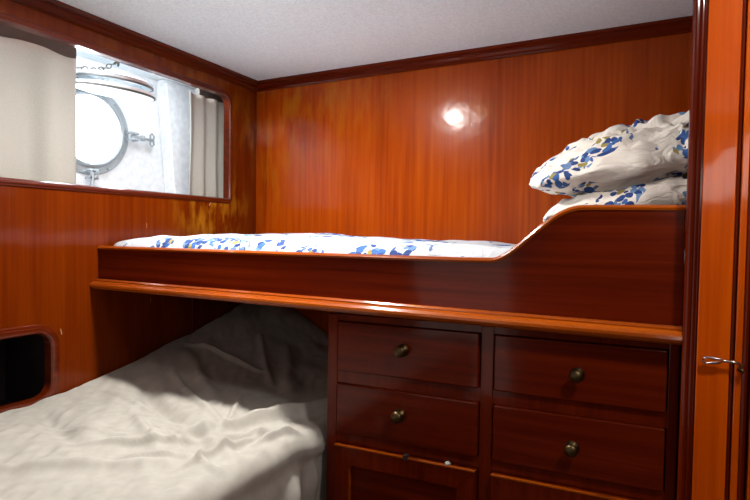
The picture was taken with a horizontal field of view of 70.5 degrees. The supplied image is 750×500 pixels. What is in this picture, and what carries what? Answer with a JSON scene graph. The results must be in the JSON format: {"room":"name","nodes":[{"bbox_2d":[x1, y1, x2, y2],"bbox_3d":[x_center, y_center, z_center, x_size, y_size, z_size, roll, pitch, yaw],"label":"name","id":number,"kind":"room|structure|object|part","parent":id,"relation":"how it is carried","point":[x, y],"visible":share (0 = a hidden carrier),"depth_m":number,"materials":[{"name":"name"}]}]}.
{"room":"boat cabin","nodes":[
{"label":"boat cabin","id":0,"kind":"room"},
{"bbox_2d":[76,55,164,191],"bbox_3d":[-1.441,-0.318,1.810,0.040,0.937,2.100,2,2,27],"label":"wall","id":1,"kind":"structure","parent":0,"point":[141,166],"depth_m":2.44,"materials":[{"name":"white paint"}]},
{"bbox_2d":[76,61,155,185],"bbox_3d":[-1.047,-0.495,2.209,0.352,0.604,0.495,2,2,27],"label":"porthole","id":2,"kind":"object","parent":1,"relation":"attached to","point":[100,86],"visible":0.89,"depth_m":2.20,"materials":[{"name":"paint"}]},
{"bbox_3d":[-1.107,-0.743,2.134,0.024,0.107,0.254,1,2,10],"label":"chain","id":3,"kind":"part","parent":2,"relation":"part of","materials":[{"name":"grey metal"}]},
{"bbox_3d":[-1.047,-0.681,2.138,0.282,0.054,0.284,2,2,27],"label":"glass","id":4,"kind":"part","parent":2,"relation":"part of","materials":[{"name":"glass"}]},
{"bbox_3d":[-1.046,-0.684,2.138,0.209,0.031,0.210,2,2,27],"label":"glass","id":5,"kind":"part","parent":2,"relation":"part of","materials":[{"name":"white"}]},
{"bbox_2d":[156,79,195,194],"bbox_3d":[-0.969,-0.335,2.602,0.070,0.937,0.219,2,2,27],"label":"trim","id":6,"kind":"structure","parent":1,"relation":"attached to","point":[173,98],"depth_m":2.54,"materials":[{"name":"white paint"}]},
{"bbox_2d":[0,0,256,394],"bbox_3d":[-1.349,0.236,1.099,0.028,1.997,3.300,2,2,27],"label":"wall","id":7,"kind":"structure","parent":0,"point":[50,239],"depth_m":1.82,"materials":[{"name":"brown wood"}]},
{"bbox_2d":[0,324,59,412],"bbox_3d":[-1.169,0.368,1.441,0.038,0.266,0.620,2,2,27],"label":"trim","id":8,"kind":"structure","parent":7,"relation":"attached to","point":[50,337],"depth_m":1.68,"materials":[{"name":"brown wood"}]},
{"bbox_2d":[0,12,232,203],"bbox_3d":[-1.031,-0.440,1.658,0.037,0.498,1.650,2,2,27],"label":"window","id":9,"kind":"structure","parent":7,"relation":"in","point":[5,19],"depth_m":1.91,"materials":[{"name":"brown wood"}]},
{"bbox_2d":[11,0,257,90],"bbox_3d":[-1.308,-0.740,1.055,0.030,0.042,3.300,2,2,27],"label":"trim","id":10,"kind":"structure","parent":7,"relation":"attached to","point":[55,8],"depth_m":1.90,"materials":[{"name":"brown wood"}]},
{"bbox_2d":[192,298,197,332],"bbox_3d":[-0.754,0.414,2.220,0.008,0.590,0.030,2,2,27],"label":"trim","id":11,"kind":"structure","parent":7,"relation":"attached to","point":[194,300],"depth_m":2.21,"materials":[{"name":"brown wood"}]},
{"bbox_2d":[58,0,692,88],"bbox_3d":[-0.359,-0.757,0.608,3.080,0.050,3.420,2,2,27],"label":"ceiling","id":12,"kind":"structure","parent":0,"point":[258,40],"depth_m":1.79,"materials":[{"name":"paint"}]},
{"bbox_2d":[256,32,691,499],"bbox_3d":[0.367,0.233,2.085,2.172,1.997,0.030,2,2,27],"label":"wall","id":13,"kind":"structure","parent":0,"point":[451,152],"depth_m":2.10,"materials":[{"name":"brown wood"}]},
{"bbox_2d":[90,205,685,344],"bbox_3d":[0.153,0.018,1.694,2.079,0.270,0.849,2,2,27],"label":"bunk","id":14,"kind":"object","parent":13,"relation":"attached to","point":[604,271],"visible":1,"depth_m":1.18,"materials":[{"name":"brown wood"}]},
{"bbox_2d":[114,233,515,257],"bbox_3d":[0.167,0.034,1.723,2.055,0.168,0.772,2,2,27],"label":"mattress","id":15,"kind":"object","parent":14,"relation":"on","point":[287,242],"visible":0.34,"depth_m":1.55,"materials":[{"name":"white fabric"}]},
{"bbox_2d":[543,177,686,221],"bbox_3d":[0.759,-0.106,1.295,0.654,0.227,0.447,2,2,27],"label":"pillow","id":16,"kind":"object","parent":15,"relation":"on","point":[670,190],"visible":0.27,"depth_m":1.15,"materials":[{"name":"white fabric"}]},
{"bbox_2d":[529,111,688,197],"bbox_3d":[0.740,-0.245,1.335,0.672,0.263,0.476,2,2,22],"label":"pillow","id":17,"kind":"object","parent":16,"relation":"on","point":[617,157],"visible":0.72,"depth_m":1.20,"materials":[{"name":"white fabric"}]},
{"bbox_3d":[-0.187,0.140,1.412,1.740,0.033,0.031,2,2,27],"label":"edge molding","id":18,"kind":"part","parent":14,"relation":"part of","materials":[{"name":"brown wood"}]},
{"bbox_3d":[-0.171,-0.047,1.431,1.741,0.135,0.034,2,2,27],"label":"rail","id":19,"kind":"part","parent":14,"relation":"part of","materials":[{"name":"brown wood"}]},
{"bbox_2d":[256,16,691,91],"bbox_3d":[0.355,-0.744,2.035,2.082,0.042,0.030,2,2,27],"label":"trim","id":20,"kind":"structure","parent":13,"relation":"attached to","point":[679,25],"depth_m":1.98,"materials":[{"name":"brown wood"}]},
{"bbox_3d":[-0.392,1.289,0.672,3.080,0.050,3.420,2,2,27],"label":"floor","id":21,"kind":"structure","parent":0,"visible":0},
{"bbox_2d":[326,312,679,499],"bbox_3d":[0.405,0.694,1.583,0.812,1.068,0.839,2,2,27],"label":"base cabinet","id":22,"kind":"object","parent":21,"relation":"on","point":[415,408],"visible":0.98,"depth_m":1.21,"materials":[{"name":"brown wood"}]},
{"bbox_3d":[0.055,0.409,1.301,0.032,0.032,0.028,2,2,27],"label":"knob","id":23,"kind":"part","parent":22,"relation":"part of","materials":[{"name":"gold metal"}]},
{"bbox_3d":[0.062,0.247,1.294,0.032,0.032,0.028,2,2,27],"label":"knob","id":24,"kind":"part","parent":22,"relation":"part of","materials":[{"name":"gold metal"}]},
{"bbox_3d":[0.067,0.836,1.334,0.305,0.586,0.008,2,2,27],"label":"door panel","id":25,"kind":"part","parent":22,"relation":"part of","materials":[{"name":"brown wood"}]},
{"bbox_3d":[0.063,0.836,1.327,0.379,0.667,0.030,2,2,27],"label":"door","id":26,"kind":"part","parent":22,"relation":"part of","materials":[{"name":"brown wood"}]},
{"bbox_3d":[0.073,0.416,1.320,0.379,0.138,0.023,2,2,27],"label":"drawer","id":27,"kind":"part","parent":22,"relation":"part of","materials":[{"name":"brown wood"}]},
{"bbox_3d":[0.075,0.254,1.315,0.379,0.134,0.023,2,2,27],"label":"drawer","id":28,"kind":"part","parent":22,"relation":"part of","materials":[{"name":"brown wood"}]},
{"bbox_3d":[0.415,0.829,1.144,0.343,0.653,0.030,2,2,27],"label":"door","id":29,"kind":"part","parent":22,"relation":"part of","materials":[{"name":"brown wood"}]},
{"bbox_3d":[0.413,0.420,1.116,0.030,0.030,0.028,2,2,27],"label":"knob","id":30,"kind":"part","parent":22,"relation":"part of","materials":[{"name":"gold metal"}]},
{"bbox_3d":[0.421,0.263,1.108,0.030,0.030,0.028,2,2,27],"label":"knob","id":31,"kind":"part","parent":22,"relation":"part of","materials":[{"name":"gold metal"}]},
{"bbox_3d":[0.424,0.417,1.137,0.343,0.135,0.023,2,2,27],"label":"drawer","id":32,"kind":"part","parent":22,"relation":"part of","materials":[{"name":"brown wood"}]},
{"bbox_3d":[0.427,0.258,1.133,0.343,0.131,0.023,2,2,27],"label":"drawer","id":33,"kind":"part","parent":22,"relation":"part of","materials":[{"name":"brown wood"}]},
{"bbox_2d":[676,0,743,499],"bbox_3d":[0.622,0.271,1.005,0.077,1.997,0.054,2,2,27],"label":"trim","id":34,"kind":"structure","parent":21,"relation":"on","point":[700,7],"depth_m":0.99,"materials":[{"name":"brown wood"}]},
{"bbox_2d":[691,0,742,499],"bbox_3d":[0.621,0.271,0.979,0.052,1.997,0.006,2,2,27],"label":"door","id":35,"kind":"structure","parent":34,"relation":"attached to","point":[724,16],"depth_m":0.97,"materials":[{"name":"brown wood"}]},
{"bbox_2d":[725,0,749,499],"bbox_3d":[0.674,0.272,0.975,0.044,1.997,0.050,2,2,27],"label":"trim","id":36,"kind":"structure","parent":21,"relation":"on","point":[745,377],"depth_m":0.96,"materials":[{"name":"brown wood"}]},
{"bbox_2d":[702,356,744,372],"bbox_3d":[0.632,0.207,0.962,0.069,0.027,0.019,2,2,27],"label":"hook","id":37,"kind":"object","parent":36,"relation":"attached to","point":[740,368],"visible":1,"depth_m":0.96,"materials":[{"name":"silver metal"}]},
{"bbox_3d":[0.657,0.215,0.950,0.013,0.013,0.018,2,2,27],"label":"eye plate","id":38,"kind":"part","parent":37,"relation":"part of","materials":[{"name":"gold metal"}]},
{"bbox_2d":[728,0,749,499],"bbox_3d":[0.665,0.272,0.979,0.012,1.997,0.040,2,2,27],"label":"trim","id":39,"kind":"structure","parent":36,"relation":"attached to","point":[745,145],"depth_m":0.96,"materials":[{"name":"brown wood"}]},
{"bbox_3d":[-0.705,1.007,1.372,0.905,0.460,2.247,2,2,27],"label":"bunk","id":40,"kind":"object","parent":21,"relation":"on","visible":0},
{"bbox_2d":[0,303,327,499],"bbox_3d":[-0.668,0.519,1.355,0.951,0.513,2.210,2,2,27],"label":"sheet","id":41,"kind":"object","parent":40,"relation":"on","point":[234,407],"visible":0.78,"depth_m":1.43,"materials":[{"name":"beige fabric"}]},
{"bbox_3d":[-1.251,-0.302,1.712,0.388,0.957,2.140,2,2,27],"label":"wall","id":42,"kind":"structure","parent":0,"visible":0},
{"bbox_2d":[0,334,44,405],"bbox_3d":[-1.330,0.366,1.526,0.318,0.370,0.670,2,2,27],"label":"opening","id":43,"kind":"object","parent":42,"relation":"attached to","point":[22,359],"depth_m":1.84,"materials":[{"name":"black"}]},
{"bbox_2d":[0,23,75,58],"bbox_3d":[-1.314,-0.668,1.325,0.024,0.100,1.170,2,2,27],"label":"rail","id":44,"kind":"object","parent":42,"relation":"attached to","point":[6,31],"visible":0.2,"depth_m":1.72,"materials":[{"name":"brown wood"}]},
{"bbox_2d":[0,36,75,183],"bbox_3d":[-1.284,-0.261,1.316,0.044,0.778,1.134,2,2,27],"label":"curtain","id":45,"kind":"object","parent":44,"relation":"hanging from","point":[38,83],"visible":0.49,"depth_m":1.70,"materials":[{"name":"beige fabric"}]},
{"bbox_2d":[196,88,222,102],"bbox_3d":[-0.735,-0.695,2.441,0.024,0.095,0.215,2,2,27],"label":"rail","id":46,"kind":"object","parent":42,"relation":"attached to","point":[208,95],"visible":0.06,"depth_m":2.39,"materials":[{"name":"silver metal"}]},
{"bbox_2d":[189,92,223,197],"bbox_3d":[-0.745,-0.284,2.359,0.035,0.777,0.231,2,2,27],"label":"curtain","id":47,"kind":"object","parent":46,"relation":"hanging from","point":[206,115],"visible":0.52,"depth_m":2.36,"materials":[{"name":"beige fabric"}]},
{"bbox_3d":[1.093,0.271,1.225,0.030,1.997,0.830,2,2,27],"label":"wall","id":48,"kind":"structure","parent":0,"visible":0},
{"bbox_2d":[745,380,749,499],"bbox_3d":[0.989,0.278,0.809,0.692,1.967,0.035,2,2,27],"label":"door","id":49,"kind":"structure","parent":48,"relation":"in","point":[747,485],"depth_m":0.96,"materials":[{"name":"brown wood"}]}
]}

